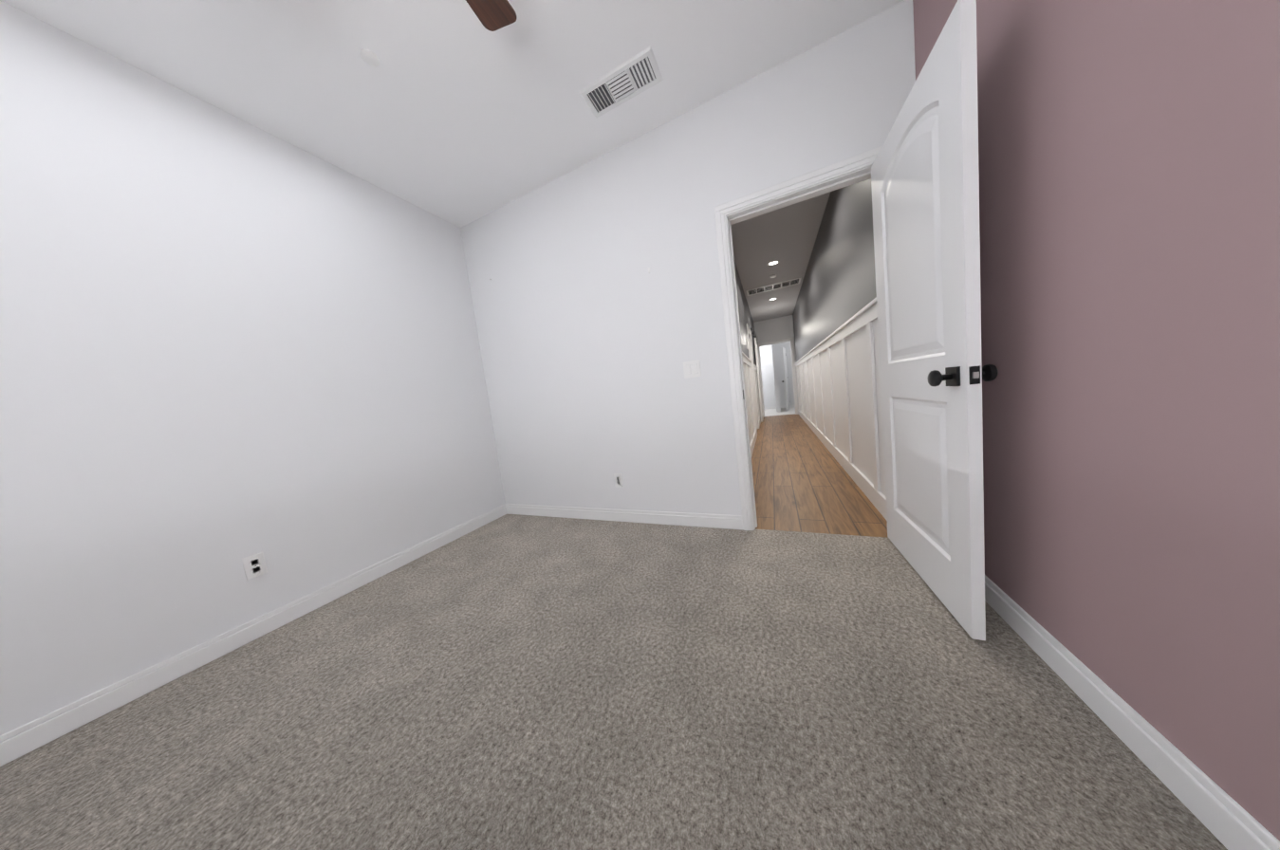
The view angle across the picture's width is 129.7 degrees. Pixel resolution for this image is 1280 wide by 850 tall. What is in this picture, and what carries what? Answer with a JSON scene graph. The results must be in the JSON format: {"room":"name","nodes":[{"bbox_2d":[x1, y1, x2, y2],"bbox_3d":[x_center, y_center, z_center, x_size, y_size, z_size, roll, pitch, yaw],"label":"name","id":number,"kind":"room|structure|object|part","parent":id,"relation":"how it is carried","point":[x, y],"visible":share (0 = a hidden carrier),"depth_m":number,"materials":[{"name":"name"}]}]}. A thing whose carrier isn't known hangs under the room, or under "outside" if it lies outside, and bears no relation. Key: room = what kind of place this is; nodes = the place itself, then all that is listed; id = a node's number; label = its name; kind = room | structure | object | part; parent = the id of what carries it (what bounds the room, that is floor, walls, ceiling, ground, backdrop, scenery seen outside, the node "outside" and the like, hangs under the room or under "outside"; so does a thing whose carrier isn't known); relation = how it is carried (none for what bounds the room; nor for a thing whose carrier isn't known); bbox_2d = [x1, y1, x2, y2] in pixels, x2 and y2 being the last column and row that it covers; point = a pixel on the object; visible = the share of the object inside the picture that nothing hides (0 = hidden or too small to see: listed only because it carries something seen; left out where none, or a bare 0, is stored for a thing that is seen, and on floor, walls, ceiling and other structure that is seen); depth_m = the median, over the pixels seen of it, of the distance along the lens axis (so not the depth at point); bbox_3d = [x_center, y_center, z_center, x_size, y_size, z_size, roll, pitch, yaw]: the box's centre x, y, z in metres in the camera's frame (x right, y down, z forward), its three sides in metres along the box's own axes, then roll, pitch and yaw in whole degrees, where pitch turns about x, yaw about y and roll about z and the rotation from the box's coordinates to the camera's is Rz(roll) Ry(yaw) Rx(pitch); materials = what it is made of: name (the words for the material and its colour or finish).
{"room":"empty bedroom","nodes":[
{"label":"empty bedroom","id":0,"kind":"room"},
{"bbox_2d":[0,0,505,735],"bbox_3d":[-2.228,-0.240,1.375,0.120,2.740,3.645,-4,6,24],"label":"wall","id":1,"kind":"structure","parent":0,"point":[228,342],"depth_m":1.43,"materials":[{"name":"white paint"}]},
{"bbox_2d":[0,504,508,766],"bbox_3d":[-1.833,1.002,1.871,0.015,0.100,2.515,-4,6,24],"label":"baseboard","id":2,"kind":"structure","parent":1,"relation":"attached to","point":[18,742],"depth_m":1.38,"materials":[{"name":"white wood"}]},
{"bbox_2d":[241,552,267,580],"bbox_3d":[-1.998,0.732,1.560,0.008,0.115,0.070,-4,6,24],"label":"outlet","id":3,"kind":"object","parent":1,"relation":"attached to","point":[250,567],"visible":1,"depth_m":1.56,"materials":[{"name":"white plastic"}]},
{"bbox_2d":[0,0,904,322],"bbox_3d":[0.699,-2.256,3.885,3.680,0.100,11.060,-4,6,24],"label":"ceiling","id":4,"kind":"structure","parent":0,"point":[457,113],"depth_m":1.54,"materials":[{"name":"white paint"}]},
{"bbox_2d":[359,48,379,67],"bbox_3d":[-1.279,-1.735,1.424,0.070,0.018,0.070,-4,6,24],"label":"smoke detector","id":5,"kind":"object","parent":4,"relation":"attached to","point":[369,57],"visible":1,"depth_m":1.41,"materials":[{"name":"white plastic"}]},
{"bbox_2d":[465,0,517,31],"bbox_3d":[-0.804,-1.415,0.639,1.450,0.620,1.404,-4,6,24],"label":"fan","id":6,"kind":"object","parent":4,"relation":"hanging from","point":[492,15],"visible":1,"depth_m":1.22,"materials":[{"name":"brown wood"}]},
{"bbox_2d":[578,45,663,117],"bbox_3d":[-0.107,-1.903,1.690,0.440,0.014,0.190,-4,6,24],"label":"ceiling vent","id":7,"kind":"object","parent":4,"relation":"in","point":[634,76],"visible":1,"depth_m":1.68,"materials":[{"name":"white plastic"}]},
{"bbox_2d":[767,259,779,265],"bbox_3d":[1.983,-2.407,4.467,0.170,0.008,0.170,-4,6,24],"label":"recessed light","id":8,"kind":"object","parent":4,"relation":"in","point":[773,263],"visible":1,"depth_m":4.46,"materials":[{"name":"white plastic"}]},
{"bbox_2d":[745,277,801,296],"bbox_3d":[2.480,-2.571,5.602,0.920,0.008,0.360,-4,6,24],"label":"ceiling vent","id":9,"kind":"object","parent":4,"relation":"in","point":[781,285],"visible":1,"depth_m":5.59,"materials":[{"name":"white plastic"}]},
{"bbox_2d":[0,514,1227,849],"bbox_3d":[-0.543,1.060,0.765,3.500,0.120,3.540,-4,6,24],"label":"floor carpet","id":10,"kind":"object","parent":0,"point":[512,681],"visible":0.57,"depth_m":0.95,"materials":[{"name":"grey carpet"}]},
{"bbox_2d":[460,0,915,515],"bbox_3d":[0.065,-0.596,2.259,3.380,2.740,0.120,-4,6,24],"label":"wall","id":11,"kind":"structure","parent":0,"point":[593,334],"depth_m":2.19,"materials":[{"name":"white paint"}]},
{"bbox_2d":[613,473,623,487],"bbox_3d":[-0.176,0.453,2.445,0.070,0.115,0.008,-4,6,24],"label":"outlet","id":12,"kind":"object","parent":11,"relation":"attached to","point":[617,476],"visible":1,"depth_m":2.44,"materials":[{"name":"white plastic"}]},
{"bbox_2d":[504,503,742,529],"bbox_3d":[-0.306,0.758,2.542,2.240,0.100,0.015,-4,6,24],"label":"baseboard","id":13,"kind":"structure","parent":11,"relation":"attached to","point":[703,520],"depth_m":2.42,"materials":[{"name":"white wood"}]},
{"bbox_2d":[683,359,701,378],"bbox_3d":[0.359,-0.387,2.088,0.116,0.116,0.011,-4,6,24],"label":"double light switch","id":14,"kind":"object","parent":11,"relation":"attached to","point":[691,368],"visible":1,"depth_m":2.09,"materials":[{"name":"white plastic"}]},
{"bbox_2d":[714,146,881,530],"bbox_3d":[1.034,-0.363,1.856,0.920,2.125,0.141,-4,6,24],"label":"door frame","id":15,"kind":"structure","parent":11,"relation":"attached to","point":[844,173],"depth_m":1.90,"materials":[{"name":"white wood"}]},
{"bbox_2d":[871,0,998,640],"bbox_3d":[1.209,-0.299,1.313,0.167,2.030,0.762,-5,6,22],"label":"hall door","id":16,"kind":"structure","parent":11,"relation":"in","point":[925,186],"depth_m":1.12,"materials":[{"name":"white wood"}]},
{"bbox_3d":[1.059,-0.166,1.054,0.066,0.066,0.066,-5,6,22],"label":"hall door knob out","id":17,"kind":"part","parent":16,"relation":"part of","materials":[{"name":"black metal"}]},
{"bbox_2d":[968,365,980,384],"bbox_3d":[1.080,-0.161,0.969,0.025,0.058,0.002,-5,6,22],"label":"door latch plate","id":18,"kind":"object","parent":16,"relation":"attached to","point":[972,369],"visible":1,"depth_m":0.97,"materials":[{"name":"black metal"}]},
{"bbox_2d":[972,371,979,378],"bbox_3d":[1.078,-0.160,0.965,0.012,0.020,0.008,-5,6,22],"label":"latch bolt","id":19,"kind":"object","parent":16,"relation":"attached to","point":[975,375],"visible":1,"depth_m":0.96,"materials":[{"name":"silver metal"}]},
{"bbox_3d":[1.153,-0.174,1.016,0.066,0.066,0.066,-5,6,22],"label":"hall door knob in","id":20,"kind":"part","parent":16,"relation":"part of","materials":[{"name":"black metal"}]},
{"bbox_2d":[734,261,756,365],"bbox_3d":[1.938,-1.117,5.512,0.120,2.740,7.415,-4,6,24],"label":"wall","id":21,"kind":"structure","parent":0,"point":[745,317],"depth_m":5.09,"materials":[{"name":"grey paint"}]},
{"bbox_2d":[742,352,757,455],"bbox_3d":[1.393,-0.243,3.952,0.038,1.420,3.916,-4,6,24],"label":"trim","id":22,"kind":"structure","parent":21,"relation":"attached to","point":[747,362],"depth_m":4.66,"materials":[{"name":"white wood"}]},
{"bbox_2d":[746,323,759,428],"bbox_3d":[2.260,-0.904,6.164,0.141,2.125,0.960,-4,6,24],"label":"door frame","id":23,"kind":"structure","parent":21,"relation":"attached to","point":[748,328],"depth_m":6.47,"materials":[{"name":"white wood"}]},
{"bbox_2d":[753,364,760,426],"bbox_3d":[3.037,-0.782,7.701,0.038,1.420,2.411,-4,6,24],"label":"trim","id":24,"kind":"structure","parent":21,"relation":"attached to","point":[754,366],"depth_m":7.48,"materials":[{"name":"white wood"}]},
{"bbox_2d":[792,178,876,361],"bbox_3d":[3.016,-1.202,5.027,0.250,2.740,7.415,-4,6,24],"label":"wall","id":25,"kind":"structure","parent":0,"point":[838,288],"depth_m":2.81,"materials":[{"name":"grey paint"}]},
{"bbox_2d":[795,296,887,520],"bbox_3d":[2.938,-0.532,5.092,0.038,1.420,7.293,-4,6,24],"label":"wainscoting","id":26,"kind":"structure","parent":25,"relation":"attached to","point":[838,375],"depth_m":2.69,"materials":[{"name":"white wood"}]},
{"bbox_2d":[912,0,1279,840],"bbox_3d":[0.822,-0.474,-0.062,0.120,2.740,3.525,-4,6,24],"label":"wall","id":27,"kind":"structure","parent":0,"point":[1129,192],"depth_m":0.66,"materials":[{"name":"paint"}]},
{"bbox_2d":[984,575,1279,849],"bbox_3d":[0.934,0.829,0.142,0.030,0.100,3.405,-4,6,24],"label":"baseboard","id":28,"kind":"structure","parent":27,"relation":"attached to","point":[1230,823],"depth_m":0.70,"materials":[{"name":"white wood"}]},
{"bbox_3d":[2.892,-2.188,7.569,0.085,0.360,2.000,-4,6,24],"label":"barn door rail","id":29,"kind":"object","parent":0,"visible":0},
{"bbox_2d":[754,337,763,422],"bbox_3d":[3.151,-1.180,7.931,0.045,2.100,0.900,-4,6,24],"label":"barn door","id":30,"kind":"structure","parent":29,"relation":"hanging from","point":[759,380],"depth_m":7.57,"materials":[{"name":"white wood"}]},
{"label":"outside","id":31,"kind":"structure","parent":0,"visible":0},
{"bbox_2d":[753,315,798,408],"bbox_3d":[3.855,-1.630,8.615,1.900,2.740,0.120,-4,6,24],"label":"wall","id":32,"kind":"structure","parent":31,"point":[773,329],"depth_m":8.42,"materials":[{"name":"white paint"}]},
{"bbox_2d":[758,337,798,416],"bbox_3d":[3.932,-1.328,8.613,0.950,2.125,0.141,-4,6,24],"label":"door frame","id":33,"kind":"structure","parent":32,"relation":"attached to","point":[790,340],"depth_m":8.43,"materials":[{"name":"white wood"}]},
{"bbox_2d":[759,341,794,412],"bbox_3d":[4.715,-1.833,9.707,4.040,2.740,2.600,-4,6,24],"label":"wall","id":34,"kind":"structure","parent":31,"point":[772,373],"depth_m":10.87,"materials":[{"name":"white paint"}]},
{"bbox_2d":[781,347,789,410],"bbox_3d":[4.801,-1.512,9.882,0.035,2.030,0.760,-4,6,32],"label":"door","id":35,"kind":"structure","parent":34,"relation":"attached to","point":[786,379],"depth_m":9.72,"materials":[{"name":"white wood"}]},
{"bbox_2d":[764,407,795,416],"bbox_3d":[4.884,-0.418,9.836,3.800,0.120,2.600,-4,6,24],"label":"floor","id":36,"kind":"structure","parent":31,"point":[773,412],"depth_m":9.64,"materials":[{"name":"white"}]},
{"bbox_2d":[764,404,794,409],"bbox_3d":[5.339,-0.676,10.893,3.800,0.090,0.012,-4,6,24],"label":"baseboard","id":37,"kind":"structure","parent":36,"relation":"on","point":[774,407],"depth_m":11.05,"materials":[{"name":"white wood"}]},
{"bbox_2d":[751,413,888,537],"bbox_3d":[2.550,0.268,5.385,1.900,0.120,7.520,-4,6,24],"label":"floor","id":38,"kind":"structure","parent":31,"point":[804,481],"depth_m":2.72,"materials":[{"name":"brown wood"}]}
]}

